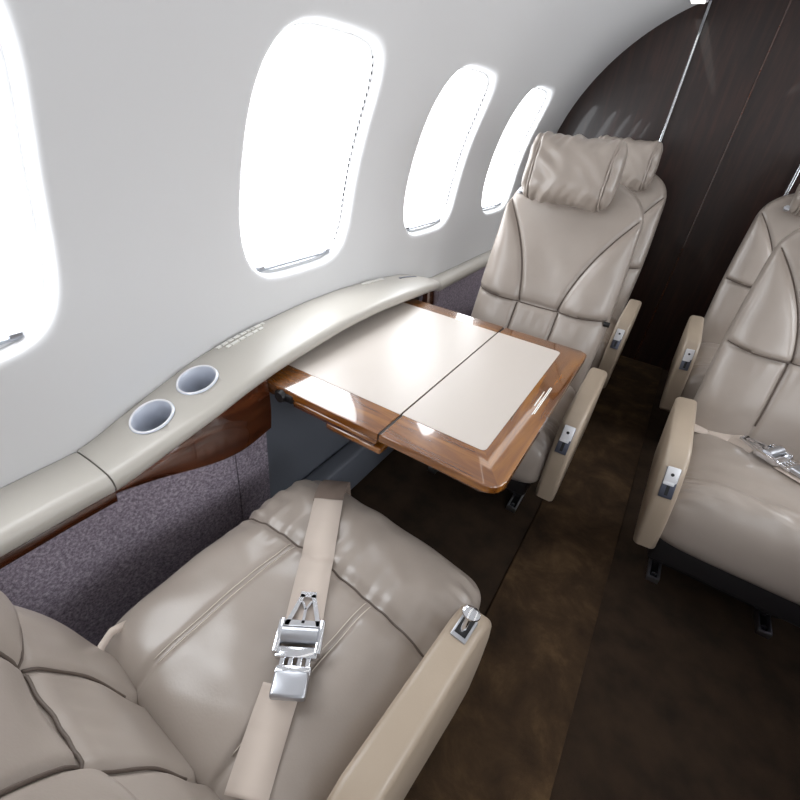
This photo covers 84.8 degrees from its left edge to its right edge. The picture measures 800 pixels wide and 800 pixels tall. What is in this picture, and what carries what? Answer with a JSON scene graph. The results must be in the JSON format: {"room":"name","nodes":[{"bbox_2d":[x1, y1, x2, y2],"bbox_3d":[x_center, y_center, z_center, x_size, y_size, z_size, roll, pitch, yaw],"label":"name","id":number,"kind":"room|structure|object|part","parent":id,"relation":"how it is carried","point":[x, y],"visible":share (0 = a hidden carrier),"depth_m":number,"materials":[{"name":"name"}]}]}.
{"room":"aircraft cabin","nodes":[
{"label":"aircraft cabin","id":0,"kind":"room"},
{"bbox_2d":[0,0,608,487],"bbox_3d":[-0.194,-0.469,1.069,0.258,1.000,4.250,23,37,24],"label":"wall","id":1,"kind":"structure","parent":0,"point":[132,115],"depth_m":0.85,"materials":[{"name":"white"}]},
{"bbox_2d":[0,42,43,347],"bbox_3d":[-0.658,-0.247,0.510,0.154,0.528,0.420,23,37,24],"label":"window","id":2,"kind":"structure","parent":1,"relation":"in","point":[21,262],"depth_m":0.70,"materials":[{"name":"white glass"}]},
{"bbox_3d":[-0.724,-0.050,0.651,0.012,0.006,0.283,23,37,24],"label":"shade rail","id":3,"kind":"part","parent":2,"relation":"part of","materials":[{"name":"grey"}]},
{"bbox_2d":[0,452,117,568],"bbox_3d":[-0.990,0.466,0.325,0.128,0.071,1.474,23,37,24],"label":"ledge","id":4,"kind":"object","parent":1,"relation":"attached to","point":[33,504],"depth_m":0.78,"materials":[{"name":"grey leather"}]},
{"bbox_3d":[-0.950,0.496,0.313,0.022,0.040,1.473,23,37,24],"label":"wood trim strip","id":5,"kind":"part","parent":4,"relation":"part of","materials":[{"name":"brown wood"}]},
{"bbox_2d":[0,455,242,645],"bbox_3d":[-0.933,0.617,0.549,0.086,0.646,1.732,24,38,25],"label":"wall panel","id":6,"kind":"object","parent":1,"relation":"attached to","point":[88,576],"depth_m":0.95,"materials":[{"name":"fabric"}]},
{"bbox_2d":[235,433,270,520],"bbox_3d":[-0.403,0.233,1.190,0.048,0.667,0.096,23,37,24],"label":"trim","id":7,"kind":"structure","parent":1,"relation":"attached to","point":[252,466],"depth_m":1.16,"materials":[{"name":"fabric"}]},
{"bbox_2d":[77,275,440,493],"bbox_3d":[-0.193,-0.186,1.336,0.176,0.221,1.408,23,37,24],"label":"ledge","id":8,"kind":"object","parent":1,"relation":"attached to","point":[218,405],"visible":0.95,"depth_m":0.99,"materials":[{"name":"grey leather"}]},
{"bbox_2d":[267,299,586,493],"bbox_3d":[0.088,-0.073,1.202,0.661,0.076,0.729,23,37,24],"label":"folding table","id":9,"kind":"object","parent":8,"relation":"attached to","point":[466,398],"visible":0.94,"depth_m":1.06,"materials":[{"name":"brown wood"}]},
{"bbox_2d":[240,22,373,271],"bbox_3d":[-0.229,-0.590,1.092,0.154,0.528,0.420,23,37,24],"label":"window","id":10,"kind":"structure","parent":1,"relation":"in","point":[311,90],"depth_m":1.07,"materials":[{"name":"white glass"}]},
{"bbox_3d":[-0.295,-0.394,1.233,0.012,0.006,0.283,23,37,24],"label":"shade rail","id":11,"kind":"part","parent":10,"relation":"part of","materials":[{"name":"grey"}]},
{"bbox_2d":[266,393,350,497],"bbox_3d":[-0.230,0.017,1.552,0.083,0.655,0.798,23,37,24],"label":"wall panel","id":12,"kind":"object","parent":1,"relation":"attached to","point":[299,442],"depth_m":1.37,"materials":[{"name":"grey"}]},
{"bbox_2d":[404,67,488,231],"bbox_3d":[0.156,-0.899,1.616,0.154,0.528,0.420,23,37,24],"label":"window","id":13,"kind":"structure","parent":1,"relation":"in","point":[448,125],"depth_m":1.62,"materials":[{"name":"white glass"}]},
{"bbox_3d":[0.090,-0.702,1.757,0.012,0.006,0.283,23,37,24],"label":"shade rail","id":14,"kind":"part","parent":13,"relation":"part of","materials":[{"name":"grey"}]},
{"bbox_2d":[419,267,485,316],"bbox_3d":[0.388,-0.499,2.417,0.115,0.662,1.570,21,36,21],"label":"wall panel","id":15,"kind":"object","parent":1,"relation":"attached to","point":[460,297],"depth_m":2.21,"materials":[{"name":"fabric"}]},
{"bbox_2d":[431,249,491,290],"bbox_3d":[0.493,-0.770,2.358,0.079,0.059,1.308,23,37,24],"label":"ledge","id":16,"kind":"object","parent":1,"relation":"attached to","point":[450,276],"visible":0.4,"depth_m":2.06,"materials":[{"name":"grey leather"}]},
{"bbox_2d":[482,88,546,210],"bbox_3d":[0.533,-1.202,2.129,0.154,0.528,0.420,23,37,24],"label":"window","id":17,"kind":"structure","parent":1,"relation":"in","point":[512,139],"depth_m":2.16,"materials":[{"name":"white glass"}]},
{"bbox_3d":[0.467,-1.005,2.270,0.012,0.006,0.283,23,37,24],"label":"shade rail","id":18,"kind":"part","parent":17,"relation":"part of","materials":[{"name":"grey"}]},
{"bbox_2d":[351,369,799,799],"bbox_3d":[0.421,0.659,1.322,1.870,0.040,4.310,23,37,24],"label":"floor","id":19,"kind":"structure","parent":0,"point":[679,697],"depth_m":1.22,"materials":[{"name":"carpet"}]},
{"bbox_2d":[0,480,490,799],"bbox_3d":[-0.231,0.305,0.626,0.565,1.201,0.889,26,39,27],"label":"seat","id":20,"kind":"object","parent":19,"relation":"on","point":[318,648],"visible":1,"depth_m":0.67,"materials":[{"name":"beige leather"}]},
{"bbox_3d":[-0.402,0.307,0.375,0.495,0.723,0.318,26,39,27],"label":"backrest","id":21,"kind":"part","parent":20,"relation":"part of","materials":[{"name":"beige leather"}]},
{"bbox_3d":[-0.166,0.429,0.658,0.054,0.015,0.038,5,34,-2],"label":"buckle lid","id":22,"kind":"part","parent":20,"relation":"part of","materials":[{"name":"silver metal"}]},
{"bbox_3d":[-0.165,0.400,0.708,0.077,0.018,0.087,5,34,-2],"label":"buckle frame","id":23,"kind":"part","parent":20,"relation":"part of","materials":[{"name":"silver metal"}]},
{"bbox_3d":[0.026,0.548,0.728,0.057,0.332,0.420,26,39,27],"label":"armrest","id":24,"kind":"part","parent":20,"relation":"part of","materials":[{"name":"beige leather"}]},
{"bbox_3d":[0.111,0.354,0.703,0.028,0.048,0.027,4,34,-3],"label":"latch lever","id":25,"kind":"part","parent":20,"relation":"part of","materials":[{"name":"silver metal"}]},
{"bbox_2d":[303,441,393,488],"bbox_3d":[-0.185,0.246,1.654,0.074,0.170,0.798,23,37,24],"label":"air duct","id":26,"kind":"object","parent":19,"relation":"on","point":[353,462],"visible":0.26,"depth_m":1.59,"materials":[{"name":"grey"}]},
{"bbox_2d":[404,355,662,799],"bbox_3d":[0.410,0.654,1.286,0.283,0.009,4.250,23,37,24],"label":"carpet","id":27,"kind":"object","parent":19,"relation":"on","point":[505,739],"visible":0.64,"depth_m":1.27,"materials":[{"name":"brown carpet"}]},
{"bbox_2d":[428,131,643,512],"bbox_3d":[0.449,-0.231,1.537,0.577,1.201,0.757,23,37,24],"label":"seat","id":28,"kind":"object","parent":19,"relation":"on","point":[565,243],"visible":0.59,"depth_m":1.50,"materials":[{"name":"beige leather"}]},
{"bbox_3d":[0.335,0.176,1.726,0.450,0.227,0.410,23,37,24],"label":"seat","id":29,"kind":"part","parent":28,"relation":"part of","materials":[{"name":"black plastic"}]},
{"bbox_2d":[511,386,574,482],"bbox_3d":[0.337,0.019,1.590,0.525,0.240,0.500,23,37,24],"label":"seat cushion","id":30,"kind":"object","parent":28,"relation":"on","point":[537,463],"depth_m":1.32,"materials":[{"name":"beige leather"}]},
{"bbox_3d":[0.551,-0.431,1.634,0.495,0.723,0.318,23,37,24],"label":"backrest","id":31,"kind":"part","parent":28,"relation":"part of","materials":[{"name":"beige leather"}]},
{"bbox_3d":[0.472,0.097,1.233,0.030,0.050,0.006,23,16,24],"label":"latch plate","id":32,"kind":"part","parent":28,"relation":"part of","materials":[{"name":"silver metal"}]},
{"bbox_3d":[0.565,0.102,1.431,0.057,0.332,0.420,23,37,24],"label":"armrest","id":33,"kind":"part","parent":28,"relation":"part of","materials":[{"name":"beige leather"}]},
{"bbox_2d":[521,131,627,211],"bbox_3d":[0.567,-0.752,1.443,0.303,0.215,0.131,23,24,24],"label":"headrest pillow","id":34,"kind":"object","parent":28,"relation":"on","point":[562,173],"depth_m":1.40,"materials":[{"name":"beige leather"}]},
{"bbox_3d":[0.723,-0.264,1.532,0.020,0.018,0.018,23,37,24],"label":"recline knob","id":35,"kind":"part","parent":28,"relation":"part of","materials":[{"name":"black plastic"}]},
{"bbox_2d":[589,135,666,387],"bbox_3d":[0.923,-0.606,2.174,0.598,1.201,0.755,23,37,24],"label":"seat","id":36,"kind":"object","parent":19,"relation":"on","point":[639,176],"visible":0.21,"depth_m":2.02,"materials":[{"name":"beige leather"}]},
{"bbox_2d":[589,316,616,369],"bbox_3d":[0.805,-0.360,2.232,0.525,0.240,0.480,23,37,24],"label":"seat cushion","id":37,"kind":"object","parent":36,"relation":"on","point":[601,357],"depth_m":1.95,"materials":[{"name":"beige leather"}]},
{"bbox_3d":[0.935,-0.278,1.867,0.030,0.050,0.006,23,16,24],"label":"latch plate","id":38,"kind":"part","parent":36,"relation":"part of","materials":[{"name":"silver metal"}]},
{"bbox_3d":[1.028,-0.272,2.065,0.057,0.332,0.420,23,37,24],"label":"armrest","id":39,"kind":"part","parent":36,"relation":"part of","materials":[{"name":"beige leather"}]},
{"bbox_2d":[599,135,662,191],"bbox_3d":[1.051,-1.117,2.067,0.303,0.215,0.131,23,24,24],"label":"headrest pillow","id":40,"kind":"object","parent":36,"relation":"on","point":[643,158],"depth_m":1.99,"materials":[{"name":"beige leather"}]},
{"bbox_3d":[1.014,-0.806,2.268,0.495,0.723,0.318,23,37,24],"label":"backrest","id":41,"kind":"part","parent":36,"relation":"part of","materials":[{"name":"beige leather"}]},
{"bbox_2d":[633,228,799,638],"bbox_3d":[1.103,0.047,1.225,0.598,1.201,0.758,23,37,24],"label":"seat","id":42,"kind":"object","parent":19,"relation":"on","point":[720,508],"visible":1,"depth_m":1.25,"materials":[{"name":"beige leather"}]},
{"bbox_3d":[0.798,0.205,1.313,0.057,0.332,0.420,18,35,27],"label":"armrest","id":43,"kind":"part","parent":42,"relation":"part of","materials":[{"name":"beige leather"}]},
{"bbox_3d":[0.696,0.196,1.120,0.030,0.050,0.006,18,14,27],"label":"latch plate","id":44,"kind":"part","parent":42,"relation":"part of","materials":[{"name":"silver metal"}]},
{"bbox_3d":[1.034,0.479,1.384,0.450,0.227,0.410,23,37,24],"label":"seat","id":45,"kind":"part","parent":42,"relation":"part of","materials":[{"name":"black plastic"}]},
{"bbox_2d":[660,432,799,604],"bbox_3d":[1.046,0.313,1.262,0.525,0.240,0.460,23,37,24],"label":"seat cushion","id":46,"kind":"object","parent":42,"relation":"on","point":[734,516],"depth_m":1.16,"materials":[{"name":"beige leather"}]},
{"bbox_3d":[1.250,-0.129,1.292,0.495,0.723,0.318,23,37,24],"label":"backrest","id":47,"kind":"part","parent":42,"relation":"part of","materials":[{"name":"beige leather"}]},
{"bbox_3d":[1.095,0.167,1.264,0.084,0.020,0.095,-9,36,-21],"label":"buckle frame","id":48,"kind":"part","parent":42,"relation":"part of","materials":[{"name":"silver metal"}]},
{"bbox_3d":[1.120,0.199,1.216,0.059,0.017,0.042,-9,36,-21],"label":"buckle lid","id":49,"kind":"part","parent":42,"relation":"part of","materials":[{"name":"silver metal"}]},
{"bbox_2d":[659,184,799,410],"bbox_3d":[1.568,-0.326,1.858,0.596,1.201,0.755,23,37,24],"label":"seat","id":50,"kind":"object","parent":19,"relation":"on","point":[701,338],"visible":0.34,"depth_m":1.90,"materials":[{"name":"beige leather"}]},
{"bbox_3d":[1.257,-0.171,1.950,0.057,0.332,0.420,20,36,26],"label":"armrest","id":51,"kind":"part","parent":50,"relation":"part of","materials":[{"name":"beige leather"}]},
{"bbox_3d":[1.157,-0.179,1.755,0.030,0.050,0.006,20,15,26],"label":"latch plate","id":52,"kind":"part","parent":50,"relation":"part of","materials":[{"name":"silver metal"}]},
{"bbox_2d":[680,343,719,399],"bbox_3d":[1.507,-0.056,1.888,0.525,0.240,0.480,23,37,24],"label":"seat cushion","id":53,"kind":"object","parent":50,"relation":"on","point":[694,371],"depth_m":1.80,"materials":[{"name":"beige leather"}]},
{"bbox_3d":[1.716,-0.502,1.925,0.495,0.723,0.318,23,37,24],"label":"backrest","id":54,"kind":"part","parent":50,"relation":"part of","materials":[{"name":"beige leather"}]},
{"bbox_2d":[790,184,799,215],"bbox_3d":[1.752,-0.813,1.724,0.303,0.215,0.131,23,24,24],"label":"headrest pillow","id":55,"kind":"object","parent":50,"relation":"on","point":[794,199],"depth_m":1.79,"materials":[{"name":"beige leather"}]},
{"bbox_2d":[515,0,696,63],"bbox_3d":[0.553,-0.718,0.372,1.382,0.315,4.250,23,37,24],"label":"ceiling","id":56,"kind":"structure","parent":0,"point":[606,29],"depth_m":1.77,"materials":[{"name":"white"}]},
{"bbox_2d":[690,0,708,3],"bbox_3d":[0.274,-0.908,0.500,0.070,0.036,3.800,23,37,24],"label":"recessed light","id":57,"kind":"object","parent":56,"relation":"in","point":[691,1],"visible":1,"depth_m":1.86,"materials":[{"name":"white"}]},
{"bbox_2d":[557,0,799,194],"bbox_3d":[1.614,-0.981,2.336,1.828,1.766,0.030,23,37,24],"label":"wall","id":58,"kind":"structure","parent":0,"point":[633,97],"depth_m":2.24,"materials":[{"name":"brown wood"}]},
{"bbox_2d":[659,0,711,141],"bbox_3d":[1.327,-1.081,2.459,0.012,1.745,0.011,23,37,24],"label":"trim","id":59,"kind":"structure","parent":58,"relation":"attached to","point":[710,1],"depth_m":2.11,"materials":[{"name":"silver metal"}]},
{"bbox_2d":[621,0,789,358],"bbox_3d":[1.474,-1.070,2.404,0.300,1.815,0.035,23,37,24],"label":"door","id":60,"kind":"structure","parent":58,"relation":"in","point":[736,37],"depth_m":2.17,"materials":[{"name":"brown wood"}]},
{"bbox_2d":[634,0,791,359],"bbox_3d":[1.590,-0.997,2.334,0.007,1.790,0.006,23,37,24],"label":"door frame","id":61,"kind":"structure","parent":58,"relation":"attached to","point":[790,0],"depth_m":2.20,"materials":[{"name":"brown wood"}]},
{"bbox_2d":[635,0,799,370],"bbox_3d":[1.737,-0.958,2.277,0.318,1.815,0.035,23,37,24],"label":"door","id":62,"kind":"structure","parent":58,"relation":"in","point":[761,159],"depth_m":2.20,"materials":[{"name":"brown wood"}]},
{"bbox_2d":[783,165,799,195],"bbox_3d":[1.850,-0.862,2.204,0.012,1.756,0.011,23,37,24],"label":"trim","id":63,"kind":"structure","parent":58,"relation":"attached to","point":[798,169],"depth_m":2.08,"materials":[{"name":"silver metal"}]}
]}

